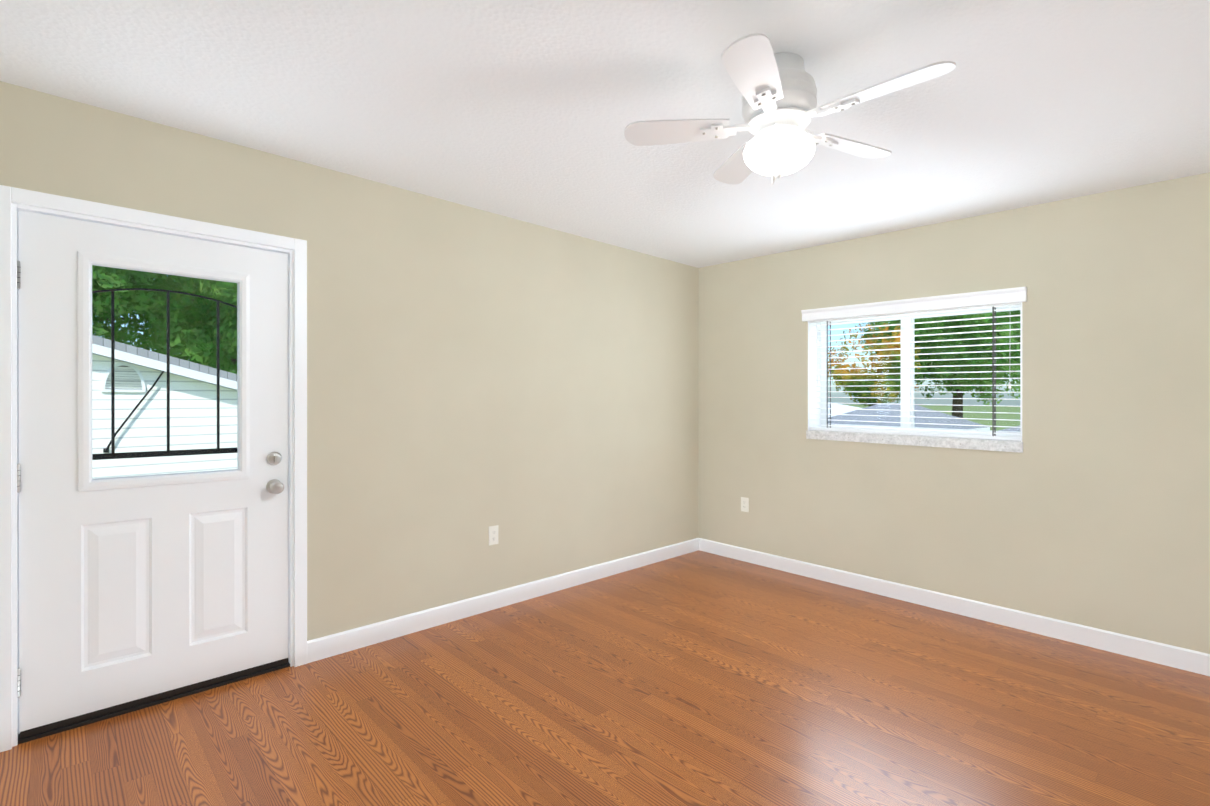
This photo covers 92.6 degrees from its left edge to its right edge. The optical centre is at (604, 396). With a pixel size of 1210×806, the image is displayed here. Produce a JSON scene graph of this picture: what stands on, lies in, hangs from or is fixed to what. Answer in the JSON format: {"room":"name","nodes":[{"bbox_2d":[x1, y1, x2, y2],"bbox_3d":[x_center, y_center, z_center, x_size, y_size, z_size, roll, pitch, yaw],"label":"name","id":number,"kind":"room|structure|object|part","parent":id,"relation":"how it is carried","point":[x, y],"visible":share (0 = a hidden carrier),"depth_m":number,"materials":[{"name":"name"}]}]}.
{"room":"empty living room","nodes":[
{"label":"empty living room","id":0,"kind":"room"},
{"bbox_2d":[0,81,698,640],"bbox_3d":[-0.987,0.082,3.450,5.250,2.490,0.250,0,0,-44],"label":"wall","id":1,"kind":"structure","parent":0,"point":[528,389],"depth_m":3.32,"materials":[{"name":"beige paint"}]},
{"bbox_2d":[17,210,287,738],"bbox_3d":[-1.874,0.292,2.479,0.924,1.978,0.189,0,0,-44],"label":"door","id":2,"kind":"structure","parent":1,"relation":"in","point":[137,590],"depth_m":2.39,"materials":[{"name":"white paint"}]},
{"bbox_2d":[0,185,306,751],"bbox_3d":[-1.929,0.263,2.546,1.058,2.071,0.287,0,0,-44],"label":"door frame","id":3,"kind":"structure","parent":1,"relation":"attached to","point":[13,201],"depth_m":2.28,"materials":[{"name":"white wood"}]},
{"bbox_2d":[489,525,497,544],"bbox_3d":[-0.686,0.853,3.562,0.070,0.116,0.007,0,0,-44],"label":"outlet","id":4,"kind":"object","parent":1,"relation":"attached to","point":[493,535],"visible":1,"depth_m":3.56,"materials":[{"name":"white plastic"}]},
{"bbox_2d":[307,538,698,662],"bbox_3d":[-0.331,1.258,3.900,3.122,0.133,0.014,0,0,-44],"label":"baseboard","id":5,"kind":"structure","parent":1,"relation":"attached to","point":[320,648],"depth_m":3.47,"materials":[{"name":"white wood"}]},
{"bbox_2d":[0,550,1209,805],"bbox_3d":[0.608,1.384,1.795,5.250,0.208,4.850,0,0,-44],"label":"floor","id":6,"kind":"structure","parent":0,"point":[698,678],"depth_m":2.37,"materials":[{"name":"brown wood"}]},
{"bbox_2d":[0,0,1209,267],"bbox_3d":[0.608,-1.176,1.791,5.250,0.208,4.850,0,0,-44],"label":"ceiling","id":7,"kind":"structure","parent":0,"point":[526,110],"depth_m":2.15,"materials":[{"name":"white paint"}]},
{"bbox_2d":[624,33,955,184],"bbox_3d":[0.616,-0.909,1.923,1.006,0.416,0.968,0,0,-44],"label":"ceiling fan","id":8,"kind":"object","parent":7,"relation":"hanging from","point":[778,91],"visible":1,"depth_m":1.87,"materials":[{"name":"white metal"}]},
{"bbox_3d":[0.587,-0.811,1.952,0.234,0.149,0.234,0,0,-44],"label":"globe","id":9,"kind":"part","parent":8,"relation":"part of","materials":[{"name":"white glass"}]},
{"bbox_2d":[698,172,1209,653],"bbox_3d":[2.496,0.125,3.437,0.250,2.480,4.600,0,0,-44],"label":"wall","id":10,"kind":"structure","parent":0,"point":[1089,506],"depth_m":3.32,"materials":[{"name":"beige paint"}]},
{"bbox_2d":[741,497,748,511],"bbox_3d":[1.129,0.870,4.672,0.007,0.116,0.070,0,0,-44],"label":"outlet","id":11,"kind":"object","parent":10,"relation":"attached to","point":[744,504],"visible":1,"depth_m":4.67,"materials":[{"name":"white plastic"}]},
{"bbox_2d":[806,302,1022,452],"bbox_3d":[2.038,-0.136,3.890,0.256,0.913,1.320,0,0,-44],"label":"window","id":12,"kind":"structure","parent":10,"relation":"in","point":[907,392],"depth_m":3.97,"materials":[{"name":"white"}]},
{"bbox_2d":[801,287,1026,440],"bbox_3d":[1.963,-0.195,3.822,0.107,0.895,1.362,0,0,-44],"label":"window blinds","id":13,"kind":"object","parent":12,"relation":"attached to","point":[1007,297],"visible":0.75,"depth_m":3.72,"materials":[{"name":"white plastic"}]},
{"bbox_2d":[699,538,1209,675],"bbox_3d":[2.304,1.291,3.448,0.014,0.140,4.320,0,0,-44],"label":"baseboard","id":14,"kind":"structure","parent":10,"relation":"attached to","point":[1198,662],"depth_m":3.45,"materials":[{"name":"white wood"}]},
{"label":"outside","id":15,"kind":"structure","parent":0,"visible":0},
{"bbox_2d":[842,404,1019,430],"bbox_3d":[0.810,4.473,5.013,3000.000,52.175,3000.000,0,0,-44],"label":"ground","id":16,"kind":"structure","parent":15,"point":[968,409],"depth_m":199.01,"materials":[{"name":"green plant"}]},
{"bbox_2d":[92,265,199,346],"bbox_3d":[-19.422,-2.765,18.892,10.995,13.674,11.019,0,0,-44],"label":"tree","id":17,"kind":"object","parent":16,"relation":"on","point":[125,298],"depth_m":20.21,"materials":[{"name":"green plant"}]},
{"bbox_2d":[92,335,236,478],"bbox_3d":[-10.768,1.476,9.825,19.000,5.621,7.440,0,0,-44],"label":"house","id":18,"kind":"structure","parent":16,"relation":"on","point":[190,403],"depth_m":8.75,"materials":[{"name":"white"}]},
{"bbox_2d":[117,275,236,373],"bbox_3d":[-16.079,-2.404,26.118,10.121,13.026,10.723,0,0,-44],"label":"tree","id":19,"kind":"object","parent":16,"relation":"on","point":[218,290],"depth_m":21.76,"materials":[{"name":"green plant"}]},
{"bbox_2d":[828,402,861,417],"bbox_3d":[21.276,2.537,58.727,16.000,4.184,11.000,0,0,-44],"label":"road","id":20,"kind":"structure","parent":16,"relation":"on","point":[843,409],"depth_m":56.61,"materials":[{"name":"white"}]},
{"bbox_2d":[828,322,920,406],"bbox_3d":[15.023,0.116,32.469,5.374,8.723,5.301,0,0,-44],"label":"tree","id":21,"kind":"object","parent":16,"relation":"on","point":[864,386],"depth_m":31.40,"materials":[{"name":"brown plant"}]},
{"bbox_2d":[828,403,989,429],"bbox_3d":[13.161,2.391,26.064,9.000,4.233,5.200,0,0,-44],"label":"road","id":22,"kind":"structure","parent":16,"relation":"on","point":[885,408],"depth_m":24.28,"materials":[{"name":"grey asphalt"}]},
{"bbox_2d":[858,310,1019,417],"bbox_3d":[20.505,-1.884,34.501,10.968,12.872,10.692,0,0,-44],"label":"tree","id":23,"kind":"object","parent":16,"relation":"on","point":[956,389],"depth_m":31.25,"materials":[{"name":"green plant"}]},
{"bbox_2d":[998,425,1019,431],"bbox_3d":[12.918,2.590,16.946,8.000,3.844,5.600,0,0,-44],"label":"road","id":24,"kind":"structure","parent":16,"relation":"on","point":[1013,429],"depth_m":16.01,"materials":[{"name":"grey asphalt"}]}
]}

